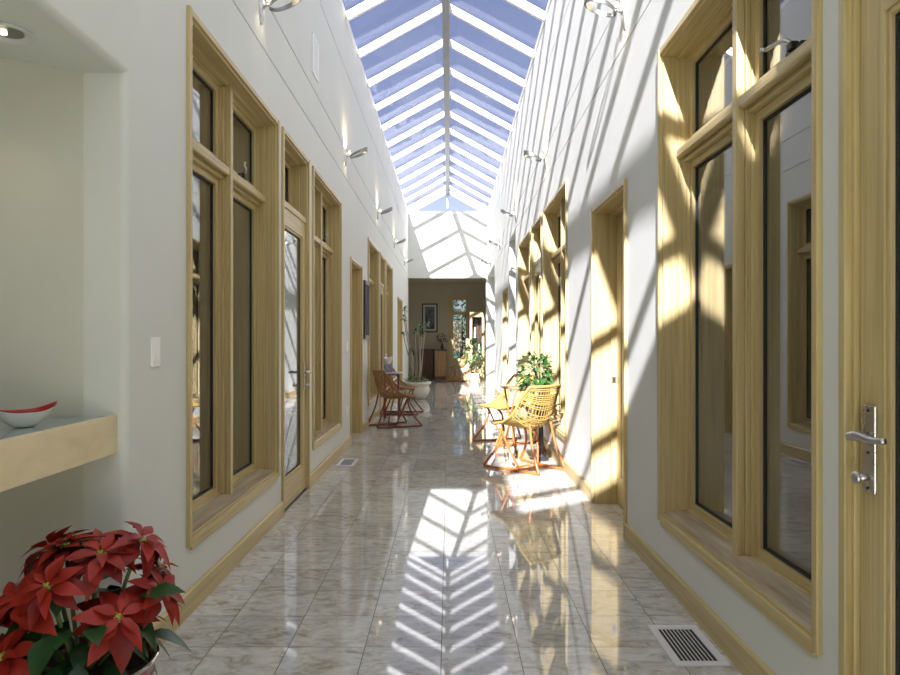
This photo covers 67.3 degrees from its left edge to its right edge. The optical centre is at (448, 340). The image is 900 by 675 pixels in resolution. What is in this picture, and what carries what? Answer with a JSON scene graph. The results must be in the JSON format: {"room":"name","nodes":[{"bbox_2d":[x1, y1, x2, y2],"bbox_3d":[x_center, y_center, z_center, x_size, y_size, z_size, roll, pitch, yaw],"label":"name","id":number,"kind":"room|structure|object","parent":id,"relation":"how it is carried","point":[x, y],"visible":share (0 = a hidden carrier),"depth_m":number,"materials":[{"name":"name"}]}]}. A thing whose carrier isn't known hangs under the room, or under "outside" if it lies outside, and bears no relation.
{"room":"skylit hallway","nodes":[
{"label":"skylit hallway","id":0,"kind":"room"},
{"bbox_2d":[0,44,25,61],"bbox_3d":[-2.057,-1.025,1.500,1.180,0.110,2.200,0,0,0],"label":"ceiling","id":1,"kind":"structure","parent":0,"point":[4,52],"depth_m":2.29,"materials":[{"name":"paint"}]},
{"bbox_2d":[0,21,35,44],"bbox_3d":[-1.385,-0.964,2.120,0.156,0.010,0.156,0,0,0],"label":"recessed light","id":2,"kind":"object","parent":1,"relation":"in","point":[10,33],"visible":1,"depth_m":2.13,"materials":[{"name":"white metal"}]},
{"bbox_2d":[0,57,83,633],"bbox_3d":[-2.028,0.070,1.421,1.436,2.300,2.242,0,0,0],"label":"wall","id":3,"kind":"structure","parent":0,"point":[42,107],"depth_m":2.37,"materials":[{"name":"paint"}]},
{"bbox_2d":[0,415,116,491],"bbox_3d":[-1.790,0.337,1.434,1.181,0.137,2.028,0,0,0],"label":"shelf","id":4,"kind":"object","parent":3,"relation":"attached to","point":[52,446],"visible":1,"depth_m":2.07,"materials":[{"name":"brown wood"}]},
{"bbox_2d":[0,401,57,427],"bbox_3d":[-1.335,0.233,2.125,0.100,0.075,0.189,0,0,43],"label":"bowl","id":5,"kind":"object","parent":4,"relation":"on","point":[23,418],"visible":1,"depth_m":2.10,"materials":[{"name":"white ceramic"}]},
{"bbox_2d":[94,0,407,622],"bbox_3d":[-1.317,-1.215,8.125,0.300,4.870,22.350,0,0,0],"label":"wall","id":6,"kind":"structure","parent":0,"point":[330,118],"depth_m":3.90,"materials":[{"name":"paint"}]},
{"bbox_2d":[0,0,145,621],"bbox_3d":[-1.317,0.050,1.500,0.300,2.340,2.200,0,0,0],"label":"wall","id":7,"kind":"structure","parent":6,"relation":"attached to","point":[80,36],"depth_m":2.45,"materials":[{"name":"paint"}]},
{"bbox_2d":[151,337,159,366],"bbox_3d":[-1.159,0.043,2.678,0.017,0.116,0.072,0,0,0],"label":"light switch","id":8,"kind":"object","parent":6,"relation":"attached to","point":[155,341],"visible":1,"depth_m":2.66,"materials":[{"name":"white plastic"}]},
{"bbox_2d":[186,5,279,549],"bbox_3d":[-1.263,-0.278,3.800,0.228,2.431,1.596,0,0,0],"label":"window","id":9,"kind":"structure","parent":6,"relation":"in","point":[233,137],"depth_m":3.81,"materials":[{"name":"brown wood"}]},
{"bbox_2d":[153,399,392,647],"bbox_3d":[-1.159,1.166,8.125,0.016,0.108,22.350,0,0,0],"label":"baseboard","id":10,"kind":"structure","parent":6,"relation":"attached to","point":[198,592],"depth_m":3.63,"materials":[{"name":"brown wood"}]},
{"bbox_2d":[259,0,300,24],"bbox_3d":[-1.040,-2.066,4.180,0.254,0.211,0.144,0,0,0],"label":"wall sconce","id":11,"kind":"object","parent":6,"relation":"attached to","point":[262,5],"visible":1,"depth_m":4.17,"materials":[{"name":"silver metal"}]},
{"bbox_2d":[281,126,311,514],"bbox_3d":[-1.246,-0.137,5.150,0.263,2.713,0.896,0,0,0],"label":"door","id":12,"kind":"structure","parent":6,"relation":"in","point":[295,166],"depth_m":5.36,"materials":[{"name":"brown wood"}]},
{"bbox_2d":[312,32,318,82],"bbox_3d":[-1.161,-2.460,5.880,0.012,0.340,0.260,0,0,0],"label":"air vent","id":13,"kind":"object","parent":6,"relation":"in","point":[315,46],"visible":1,"depth_m":5.87,"materials":[{"name":"white plastic"}]},
{"bbox_2d":[312,166,341,450],"bbox_3d":[-1.263,-0.278,6.510,0.228,2.431,1.516,0,0,0],"label":"window","id":14,"kind":"structure","parent":6,"relation":"in","point":[326,206],"depth_m":7.08,"materials":[{"name":"brown wood"}]},
{"bbox_2d":[350,256,362,443],"bbox_3d":[-1.268,0.111,8.485,0.238,2.218,1.026,0,0,0],"label":"door","id":15,"kind":"structure","parent":6,"relation":"in","point":[356,270],"depth_m":8.95,"materials":[{"name":"brown wood"}]},
{"bbox_2d":[345,147,367,165],"bbox_3d":[-1.040,-2.066,7.580,0.254,0.211,0.144,0,0,0],"label":"wall sconce","id":16,"kind":"object","parent":6,"relation":"attached to","point":[364,150],"visible":1,"depth_m":7.56,"materials":[{"name":"silver metal"}]},
{"bbox_2d":[363,280,369,338],"bbox_3d":[-1.151,-0.430,9.440,0.032,0.800,0.480,0,0,0],"label":"picture frame","id":17,"kind":"object","parent":6,"relation":"attached to","point":[366,285],"visible":1,"depth_m":9.30,"materials":[{"name":"black"}]},
{"bbox_2d":[366,284,368,334],"bbox_3d":[-1.136,-0.430,9.440,0.002,0.700,0.380,0,0,0],"label":"print","id":18,"kind":"object","parent":17,"relation":"attached to","point":[367,285],"depth_m":9.41},
{"bbox_2d":[368,237,378,405],"bbox_3d":[-1.263,-0.278,10.410,0.228,2.431,1.436,0,0,0],"label":"window","id":19,"kind":"structure","parent":6,"relation":"in","point":[373,252],"depth_m":11.07,"materials":[{"name":"brown wood"}]},
{"bbox_2d":[379,252,386,410],"bbox_3d":[-1.246,-0.137,11.785,0.263,2.713,0.886,0,0,0],"label":"door","id":20,"kind":"structure","parent":6,"relation":"in","point":[382,354],"depth_m":12.04,"materials":[{"name":"brown wood"}]},
{"bbox_2d":[377,207,392,219],"bbox_3d":[-1.040,-2.066,10.950,0.254,0.211,0.144,0,0,0],"label":"wall sconce","id":21,"kind":"object","parent":6,"relation":"attached to","point":[390,208],"visible":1,"depth_m":10.93,"materials":[{"name":"silver metal"}]},
{"bbox_2d":[386,260,392,389],"bbox_3d":[-1.263,-0.278,13.130,0.228,2.431,1.396,0,0,0],"label":"window","id":22,"kind":"structure","parent":6,"relation":"in","point":[389,270],"depth_m":13.78,"materials":[{"name":"brown wood"}]},
{"bbox_2d":[397,297,402,386],"bbox_3d":[-1.268,0.111,16.000,0.238,2.218,1.456,0,0,0],"label":"door","id":23,"kind":"structure","parent":6,"relation":"in","point":[399,301],"depth_m":16.68,"materials":[{"name":"brown wood"}]},
{"bbox_2d":[394,238,405,247],"bbox_3d":[-1.040,-2.066,14.300,0.254,0.211,0.144,0,0,0],"label":"wall sconce","id":24,"kind":"object","parent":6,"relation":"attached to","point":[403,240],"visible":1,"depth_m":14.28,"materials":[{"name":"silver metal"}]},
{"bbox_2d":[402,381,430,398],"bbox_3d":[-0.700,1.040,14.300,0.650,0.360,0.650,0,0,0],"label":"plant pot","id":25,"kind":"object","parent":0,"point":[421,392],"depth_m":14.07,"materials":[{"name":"ceramic"}]},
{"bbox_2d":[340,0,550,214],"bbox_3d":[-0.038,-3.952,8.143,2.457,0.712,22.394,0,0,0],"label":"skylight","id":26,"kind":"object","parent":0,"point":[445,8],"visible":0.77,"depth_m":10.58,"materials":[{"name":"silver metal"}]},
{"bbox_2d":[408,283,485,374],"bbox_3d":[-0.650,-0.380,20.825,5.300,3.200,2.750,0,0,0],"label":"wall","id":27,"kind":"structure","parent":0,"point":[418,293],"depth_m":22.00,"materials":[{"name":"paint"}]},
{"bbox_2d":[422,303,437,331],"bbox_3d":[-0.625,-0.750,21.985,0.510,0.940,0.030,0,0,0],"label":"framed picture","id":28,"kind":"object","parent":27,"relation":"attached to","point":[429,310],"visible":0.9,"depth_m":21.98,"materials":[{"name":"black"}]},
{"bbox_2d":[425,307,434,328],"bbox_3d":[-0.625,-0.750,21.986,0.310,0.720,0.003,0,0,0],"label":"print","id":29,"kind":"object","parent":28,"relation":"attached to","point":[429,311],"depth_m":21.98},
{"bbox_2d":[408,375,494,383],"bbox_3d":[-0.300,1.170,20.642,5.800,0.100,2.716,0,0,0],"label":"baseboard","id":30,"kind":"structure","parent":27,"relation":"attached to","point":[451,376],"depth_m":21.98,"materials":[{"name":"brown wood"}]},
{"bbox_2d":[449,297,467,361],"bbox_3d":[0.310,-0.380,22.080,0.640,2.100,0.240,0,0,0],"label":"window","id":31,"kind":"structure","parent":27,"relation":"in","point":[458,306],"depth_m":22.12,"materials":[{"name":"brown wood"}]},
{"bbox_2d":[408,278,485,282],"bbox_3d":[-0.600,-1.930,20.725,5.200,0.100,2.550,0,0,0],"label":"ceiling","id":32,"kind":"structure","parent":0,"point":[410,280],"depth_m":21.01,"materials":[{"name":"paint"}]},
{"bbox_2d":[154,379,742,674],"bbox_3d":[-0.150,1.260,9.500,6.300,0.080,25.400,0,0,0],"label":"floor","id":33,"kind":"structure","parent":0,"point":[417,556],"depth_m":3.46,"materials":[{"name":"stone"}]},
{"bbox_2d":[0,521,190,674],"bbox_3d":[-1.052,0.879,1.931,0.507,0.683,0.516,0,0,42],"label":"poinsettia","id":34,"kind":"object","parent":33,"relation":"on","point":[102,644],"visible":1,"depth_m":1.87,"materials":[{"name":"red plant"}]},
{"bbox_2d":[58,635,159,674],"bbox_3d":[-1.045,1.066,1.930,0.403,0.308,0.403,0,0,0],"label":"pot","id":35,"kind":"object","parent":34,"relation":"attached to","point":[105,665],"depth_m":1.94,"materials":[{"name":"silver metal"}]},
{"bbox_2d":[336,459,358,465],"bbox_3d":[-1.018,1.216,6.780,0.175,0.007,0.400,0,0,0],"label":"floor vent","id":36,"kind":"object","parent":33,"relation":"in","point":[343,462],"visible":1,"depth_m":6.76,"materials":[{"name":"white metal"}]},
{"bbox_2d":[383,372,402,419],"bbox_3d":[-0.885,0.847,10.450,0.330,0.734,0.330,0,0,0],"label":"bistro table","id":37,"kind":"object","parent":33,"relation":"on","point":[388,373],"visible":0.55,"depth_m":10.35,"materials":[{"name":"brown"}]},
{"bbox_2d":[384,356,391,371],"bbox_3d":[-0.939,0.357,10.419,0.134,0.244,0.116,0,0,-6],"label":"tissue box","id":38,"kind":"object","parent":37,"relation":"on","point":[388,367],"visible":0.93,"depth_m":10.37,"materials":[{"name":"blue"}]},
{"bbox_2d":[369,369,421,428],"bbox_3d":[-0.795,0.813,9.702,0.667,0.813,0.576,0,0,-28],"label":"rattan chair","id":39,"kind":"object","parent":33,"relation":"on","point":[387,395],"visible":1,"depth_m":9.55,"materials":[{"name":"brown wicker"}]},
{"bbox_2d":[380,365,423,414],"bbox_3d":[-0.794,0.813,11.349,0.667,0.813,0.576,0,0,8],"label":"rattan chair","id":40,"kind":"object","parent":33,"relation":"on","point":[406,386],"visible":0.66,"depth_m":11.34,"materials":[{"name":"brown wicker"}]},
{"bbox_2d":[400,305,430,398],"bbox_3d":[-0.719,0.235,14.300,0.689,1.970,0.650,0,0,0],"label":"potted plant","id":41,"kind":"object","parent":33,"relation":"on","point":[423,390],"visible":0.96,"depth_m":14.23,"materials":[{"name":"plant"}]},
{"bbox_2d":[420,349,433,378],"bbox_3d":[-0.725,0.735,21.678,0.480,0.970,0.543,0,0,0],"label":"base cabinet","id":42,"kind":"object","parent":33,"relation":"on","point":[428,354],"visible":0.77,"depth_m":21.43,"materials":[{"name":"brown wood"}]},
{"bbox_2d":[434,349,446,379],"bbox_3d":[-0.265,0.743,21.628,0.420,0.955,0.643,0,0,0],"label":"base cabinet","id":43,"kind":"object","parent":33,"relation":"on","point":[440,355],"visible":1,"depth_m":21.33,"materials":[{"name":"brown wood"}]},
{"bbox_2d":[436,333,447,348],"bbox_3d":[-0.230,-0.005,21.604,0.432,0.540,0.286,0,0,0],"label":"flower vase","id":44,"kind":"object","parent":43,"relation":"on","point":[441,342],"visible":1,"depth_m":21.57,"materials":[{"name":"brown plant"}]},
{"bbox_2d":[446,354,469,381],"bbox_3d":[0.295,0.813,20.552,0.667,0.813,0.576,0,0,20],"label":"rattan chair","id":45,"kind":"object","parent":33,"relation":"on","point":[458,365],"visible":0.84,"depth_m":20.39,"materials":[{"name":"brown wicker"}]},
{"bbox_2d":[464,339,484,382],"bbox_3d":[0.746,0.571,19.843,0.650,1.298,0.567,0,0,0],"label":"potted plant","id":46,"kind":"object","parent":33,"relation":"on","point":[474,377],"visible":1,"depth_m":19.77,"materials":[{"name":"green plant"}]},
{"bbox_2d":[469,312,483,380],"bbox_3d":[0.860,0.160,20.940,0.440,2.120,0.420,0,0,0],"label":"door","id":47,"kind":"structure","parent":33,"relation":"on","point":[476,319],"depth_m":21.11,"materials":[{"name":"brown wood"}]},
{"bbox_2d":[472,374,538,446],"bbox_3d":[0.695,0.813,8.118,0.667,0.813,0.576,0,0,-28],"label":"rattan chair","id":48,"kind":"object","parent":33,"relation":"on","point":[493,405],"visible":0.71,"depth_m":8.23,"materials":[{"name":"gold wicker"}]},
{"bbox_2d":[483,384,563,475],"bbox_3d":[0.742,0.813,6.475,0.576,0.813,0.667,0,0,-40],"label":"rattan chair","id":49,"kind":"object","parent":33,"relation":"on","point":[538,421],"visible":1,"depth_m":6.33,"materials":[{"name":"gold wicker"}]},
{"bbox_2d":[501,384,545,454],"bbox_3d":[0.830,0.855,7.460,0.510,0.722,0.510,0,0,-14],"label":"bistro table","id":50,"kind":"object","parent":33,"relation":"on","point":[511,386],"visible":0.39,"depth_m":7.35,"materials":[{"name":"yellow wood"}]},
{"bbox_2d":[511,351,554,460],"bbox_3d":[0.848,0.657,6.916,0.462,1.126,0.614,0,0,0],"label":"potted plant","id":51,"kind":"object","parent":33,"relation":"on","point":[541,380],"visible":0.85,"depth_m":6.88,"materials":[{"name":"green plant"}]},
{"bbox_2d":[647,625,730,666],"bbox_3d":[0.952,1.216,2.710,0.207,0.007,0.360,0,0,0],"label":"floor vent","id":52,"kind":"object","parent":33,"relation":"in","point":[685,645],"visible":1,"depth_m":2.69,"materials":[{"name":"white"}]},
{"bbox_2d":[408,214,494,379],"bbox_3d":[-0.100,-1.215,19.375,6.200,4.870,0.150,0,0,0],"label":"wall","id":53,"kind":"structure","parent":0,"point":[440,245],"depth_m":19.30,"materials":[{"name":"paint"}]},
{"bbox_2d":[487,0,837,674],"bbox_3d":[1.240,-1.215,8.125,0.300,4.870,22.350,0,0,0],"label":"wall","id":54,"kind":"structure","parent":0,"point":[588,105],"depth_m":4.13,"materials":[{"name":"paint"}]},
{"bbox_2d":[489,240,500,249],"bbox_3d":[0.963,-2.031,14.300,0.254,0.211,0.144,0,0,0],"label":"wall sconce","id":55,"kind":"object","parent":54,"relation":"attached to","point":[491,242],"visible":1,"depth_m":14.28,"materials":[{"name":"silver metal"}]},
{"bbox_2d":[503,287,507,401],"bbox_3d":[1.191,0.111,13.025,0.238,2.218,1.006,0,0,0],"label":"door","id":56,"kind":"structure","parent":54,"relation":"in","point":[505,292],"depth_m":13.48,"materials":[{"name":"brown wood"}]},
{"bbox_2d":[501,209,515,221],"bbox_3d":[0.963,-2.031,10.950,0.254,0.211,0.144,0,0,0],"label":"wall sconce","id":57,"kind":"object","parent":54,"relation":"attached to","point":[502,210],"visible":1,"depth_m":10.93,"materials":[{"name":"silver metal"}]},
{"bbox_2d":[518,228,530,411],"bbox_3d":[1.186,-0.278,9.740,0.228,2.431,1.576,0,0,0],"label":"window","id":58,"kind":"structure","parent":54,"relation":"in","point":[524,247],"depth_m":10.47,"materials":[{"name":"brown wood"}]},
{"bbox_2d":[529,213,541,439],"bbox_3d":[1.169,-0.137,8.365,0.263,2.713,0.926,0,0,0],"label":"door","id":59,"kind":"structure","parent":54,"relation":"in","point":[536,228],"depth_m":8.67,"materials":[{"name":"brown wood"}]},
{"bbox_2d":[524,150,546,169],"bbox_3d":[0.963,-2.031,7.580,0.254,0.211,0.144,0,0,0],"label":"wall sconce","id":60,"kind":"object","parent":54,"relation":"attached to","point":[526,153],"visible":1,"depth_m":7.56,"materials":[{"name":"silver metal"}]},
{"bbox_2d":[543,179,567,442],"bbox_3d":[1.186,-0.278,6.965,0.228,2.431,1.506,0,0,0],"label":"window","id":61,"kind":"structure","parent":54,"relation":"in","point":[555,214],"depth_m":7.59,"materials":[{"name":"brown wood"}]},
{"bbox_2d":[584,0,625,30],"bbox_3d":[0.963,-2.031,4.180,0.254,0.211,0.144,0,0,0],"label":"wall sconce","id":62,"kind":"object","parent":54,"relation":"attached to","point":[622,11],"visible":1,"depth_m":4.17,"materials":[{"name":"silver metal"}]},
{"bbox_2d":[591,178,626,539],"bbox_3d":[1.191,0.111,4.625,0.238,2.218,0.986,0,0,0],"label":"door","id":63,"kind":"structure","parent":54,"relation":"in","point":[608,216],"depth_m":5.07,"materials":[{"name":"brown wood"}]},
{"bbox_2d":[494,388,775,674],"bbox_3d":[1.082,1.166,6.525,0.016,0.108,19.150,0,0,0],"label":"baseboard","id":64,"kind":"structure","parent":54,"relation":"attached to","point":[745,660],"depth_m":3.01,"materials":[{"name":"brown wood"}]},
{"bbox_2d":[657,0,822,656],"bbox_3d":[1.186,-0.278,2.730,0.228,2.431,1.516,0,0,0],"label":"window","id":65,"kind":"structure","parent":54,"relation":"in","point":[740,82],"depth_m":2.70,"materials":[{"name":"brown wood"}]},
{"bbox_2d":[838,0,899,674],"bbox_3d":[1.169,-0.137,1.367,0.263,2.713,0.991,0,0,0],"label":"door","id":66,"kind":"structure","parent":54,"relation":"in","point":[868,30],"depth_m":1.77,"materials":[{"name":"brown wood"}]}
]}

